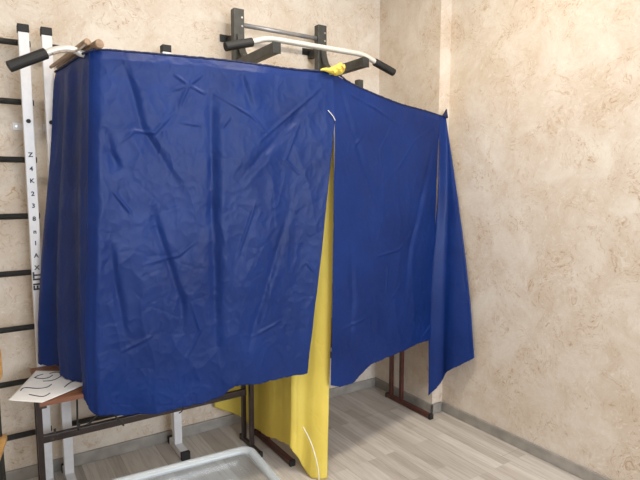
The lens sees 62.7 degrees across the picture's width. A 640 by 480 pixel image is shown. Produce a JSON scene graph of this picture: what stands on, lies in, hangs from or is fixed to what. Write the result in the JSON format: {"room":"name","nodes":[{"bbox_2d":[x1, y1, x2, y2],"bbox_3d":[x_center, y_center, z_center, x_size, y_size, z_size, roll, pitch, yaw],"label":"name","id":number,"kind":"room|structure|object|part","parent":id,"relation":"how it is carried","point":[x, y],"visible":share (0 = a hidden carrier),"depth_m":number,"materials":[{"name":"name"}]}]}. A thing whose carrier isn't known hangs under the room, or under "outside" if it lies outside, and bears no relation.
{"room":"gym","nodes":[
{"label":"gym","id":0,"kind":"room"},
{"bbox_2d":[0,0,379,471],"bbox_3d":[-1.531,-0.317,2.438,4.930,3.000,0.100,-4,7,-33],"label":"wall","id":1,"kind":"structure","parent":0,"point":[191,27],"depth_m":2.63,"materials":[{"name":"paint"}]},
{"bbox_2d":[0,23,53,479],"bbox_3d":[-1.543,0.135,2.257,0.631,2.140,0.267,-4,7,-33],"label":"wall bars","id":2,"kind":"object","parent":1,"relation":"attached to","point":[23,43],"visible":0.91,"depth_m":2.38,"materials":[{"name":"white metal"}]},
{"bbox_3d":[-1.308,0.120,2.421,0.042,2.075,0.042,-4,7,-33],"label":"post","id":3,"kind":"part","parent":2,"relation":"part of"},
{"bbox_2d":[40,26,190,479],"bbox_3d":[-0.988,0.097,2.618,0.619,2.140,0.267,-4,7,-33],"label":"wall bars","id":4,"kind":"object","parent":1,"relation":"attached to","point":[175,440],"visible":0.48,"depth_m":2.54,"materials":[{"name":"metal"}]},
{"bbox_2d":[5,45,84,71],"bbox_3d":[-0.871,-0.716,2.320,0.914,0.123,0.458,-4,7,-33],"label":"bar","id":5,"kind":"object","parent":4,"relation":"attached to","point":[34,57],"visible":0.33,"depth_m":1.94,"materials":[{"name":"metal"}]},
{"bbox_2d":[52,43,86,54],"bbox_3d":[-0.942,-0.719,1.982,0.124,0.054,0.026,-1,6,-14],"label":"rope","id":6,"kind":"object","parent":5,"relation":"attached to","point":[85,44],"visible":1,"depth_m":1.99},
{"bbox_2d":[56,39,103,68],"bbox_3d":[-0.993,-0.757,2.155,0.035,0.037,0.483,-5,8,-42],"label":"wooden pole","id":7,"kind":"object","parent":5,"relation":"on","point":[98,44],"visible":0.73,"depth_m":1.99,"materials":[{"name":"brown wood"}]},
{"bbox_2d":[49,38,90,68],"bbox_3d":[-1.036,-0.764,2.164,0.028,0.044,0.448,-5,8,-42],"label":"wooden pole","id":8,"kind":"object","parent":7,"relation":"attached to","point":[66,56],"visible":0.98,"depth_m":2.14,"materials":[{"name":"brown wood"}]},
{"bbox_2d":[38,48,473,415],"bbox_3d":[-0.160,0.109,2.597,2.267,1.819,0.449,-3,7,-23],"label":"curtain","id":9,"kind":"object","parent":5,"relation":"hanging from","point":[186,199],"visible":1,"depth_m":2.31,"materials":[{"name":"fabric"}]},
{"bbox_3d":[-0.590,-0.015,2.263,1.363,1.490,0.392,-1,6,-6],"label":"panel","id":10,"kind":"part","parent":9,"relation":"part of","materials":[{"name":"blue fabric"}]},
{"bbox_3d":[0.371,-0.047,2.822,0.891,1.532,0.020,-6,8,-44],"label":"panel","id":11,"kind":"part","parent":9,"relation":"part of","materials":[{"name":"blue fabric"}]},
{"bbox_3d":[-1.232,0.115,2.471,0.042,2.075,0.042,-4,7,-33],"label":"post","id":12,"kind":"part","parent":4,"relation":"part of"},
{"bbox_3d":[-0.780,0.084,2.765,0.042,2.075,0.042,-4,7,-33],"label":"post","id":13,"kind":"part","parent":4,"relation":"part of","materials":[{"name":"white metal"}]},
{"bbox_2d":[6,378,374,479],"bbox_3d":[-1.542,1.152,2.517,4.628,0.062,0.014,-4,7,-33],"label":"baseboard","id":14,"kind":"structure","parent":1,"relation":"attached to","point":[31,471],"depth_m":2.88,"materials":[{"name":"plastic"}]},
{"bbox_2d":[220,8,395,75],"bbox_3d":[-0.156,-1.072,2.858,1.013,0.355,0.576,-4,7,-33],"label":"bar","id":15,"kind":"object","parent":1,"relation":"attached to","point":[235,43],"visible":0.95,"depth_m":2.83,"materials":[{"name":"metal"}]},
{"bbox_3d":[-0.322,-0.938,2.685,0.040,0.048,0.415,-4,7,-33],"label":"arm","id":16,"kind":"part","parent":15,"relation":"part of"},
{"bbox_3d":[-0.207,-0.920,2.510,0.044,0.053,0.005,-4,7,-33],"label":"plate","id":17,"kind":"part","parent":15,"relation":"part of","materials":[{"name":"black metal"}]},
{"bbox_2d":[214,63,345,478],"bbox_3d":[-0.187,0.123,2.756,0.706,2.054,0.669,-2,6,-16],"label":"curtain","id":18,"kind":"object","parent":15,"relation":"hanging from","point":[284,406],"visible":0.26,"depth_m":2.62,"materials":[{"name":"fabric"}]},
{"bbox_2d":[303,427,318,479],"bbox_3d":[-0.042,1.046,2.546,0.108,0.260,0.008,5,8,41],"label":"string","id":19,"kind":"object","parent":18,"relation":"hanging from","point":[303,427],"visible":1,"depth_m":2.53,"materials":[{"name":"white fabric"}]},
{"bbox_3d":[0.129,-0.969,2.978,0.040,0.048,0.415,-4,7,-33],"label":"arm","id":20,"kind":"part","parent":15,"relation":"part of"},
{"bbox_3d":[0.244,-0.951,2.804,0.044,0.053,0.005,-4,7,-33],"label":"plate","id":21,"kind":"part","parent":15,"relation":"part of","materials":[{"name":"black metal"}]},
{"bbox_2d":[355,79,362,87],"bbox_3d":[0.218,-0.570,3.415,0.050,0.900,0.144,-4,7,-33],"label":"stand","id":22,"kind":"object","parent":1,"relation":"attached to","point":[358,82],"visible":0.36,"depth_m":3.31,"materials":[{"name":"black metal"}]},
{"bbox_2d":[26,386,582,479],"bbox_3d":[-0.013,1.467,0.293,4.930,0.100,5.645,-4,7,-33],"label":"floor","id":23,"kind":"structure","parent":0,"point":[372,436],"depth_m":2.81,"materials":[{"name":"laminate"}]},
{"bbox_2d":[0,349,6,479],"bbox_3d":[-1.362,0.829,1.880,0.388,0.831,0.431,-3,7,-23],"label":"chair","id":24,"kind":"object","parent":23,"relation":"on","point":[3,437],"visible":1,"depth_m":2.07,"materials":[{"name":"brown wood"}]},
{"bbox_3d":[-1.420,0.486,1.977,0.386,0.170,0.032,-3,7,-23],"label":"backrest","id":25,"kind":"part","parent":24,"relation":"part of","materials":[{"name":"brown wood"}]},
{"bbox_3d":[-1.281,0.822,2.108,0.022,0.796,0.076,-3,7,-23],"label":"leg","id":26,"kind":"part","parent":24,"relation":"part of","materials":[{"name":"brown wood"}]},
{"bbox_3d":[-1.357,0.805,1.866,0.388,0.012,0.385,-3,7,-23],"label":"seat","id":27,"kind":"part","parent":24,"relation":"part of","materials":[{"name":"brown wood"}]},
{"bbox_2d":[30,365,262,479],"bbox_3d":[-0.767,0.879,2.546,1.063,0.600,0.458,-4,7,-33],"label":"school desk","id":28,"kind":"object","parent":23,"relation":"on","point":[75,394],"visible":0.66,"depth_m":2.43,"materials":[{"name":"metal"}]},
{"bbox_2d":[9,370,81,402],"bbox_3d":[-1.118,0.606,2.214,0.258,0.006,0.390,-1,6,-12],"label":"paper sheet","id":29,"kind":"object","parent":28,"relation":"on","point":[42,386],"visible":0.87,"depth_m":2.18,"materials":[{"name":"white paper"}]},
{"bbox_3d":[-0.823,0.860,2.610,0.990,0.034,0.025,-4,7,-33],"label":"cross rail","id":30,"kind":"part","parent":28,"relation":"part of","materials":[{"name":"brown metal"}]},
{"bbox_2d":[112,449,280,479],"bbox_3d":[-0.478,1.054,1.595,0.817,0.449,0.596,-3,7,-29],"label":"plastic box","id":31,"kind":"object","parent":23,"relation":"on","point":[217,456],"visible":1,"depth_m":1.86,"materials":[{"name":"grey plastic"}]},
{"bbox_2d":[254,321,432,466],"bbox_3d":[0.153,0.817,3.136,1.046,0.600,0.470,-4,7,-33],"label":"school desk","id":32,"kind":"object","parent":23,"relation":"on","point":[287,458],"visible":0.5,"depth_m":3.40,"materials":[{"name":"metal"}]},
{"bbox_2d":[376,0,451,403],"bbox_3d":[0.592,-0.421,3.428,0.088,3.000,0.560,-4,7,-33],"label":"wall pier","id":33,"kind":"object","parent":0,"point":[415,35],"visible":0.22,"depth_m":3.31,"materials":[{"name":"paint"}]},
{"bbox_2d":[374,377,432,413],"bbox_3d":[0.553,1.044,3.548,0.014,0.062,0.574,-4,7,-33],"label":"baseboard","id":34,"kind":"structure","parent":33,"relation":"attached to","point":[379,383],"depth_m":3.48,"materials":[{"name":"plastic"}]},
{"bbox_2d":[431,402,441,413],"bbox_3d":[0.738,1.066,3.335,0.088,0.062,0.014,-4,7,-33],"label":"baseboard","id":35,"kind":"structure","parent":33,"relation":"attached to","point":[437,407],"depth_m":3.33,"materials":[{"name":"plastic"}]},
{"bbox_2d":[442,0,639,479],"bbox_3d":[2.008,-0.212,1.446,0.100,3.000,5.445,-4,7,-33],"label":"wall","id":36,"kind":"structure","parent":0,"point":[544,101],"depth_m":2.65,"materials":[{"name":"paint"}]},
{"bbox_2d":[442,402,611,479],"bbox_3d":[2.118,1.277,1.330,0.014,0.062,4.871,-4,7,-33],"label":"baseboard","id":37,"kind":"structure","parent":36,"relation":"attached to","point":[569,466],"depth_m":2.84,"materials":[{"name":"plastic"}]}
]}

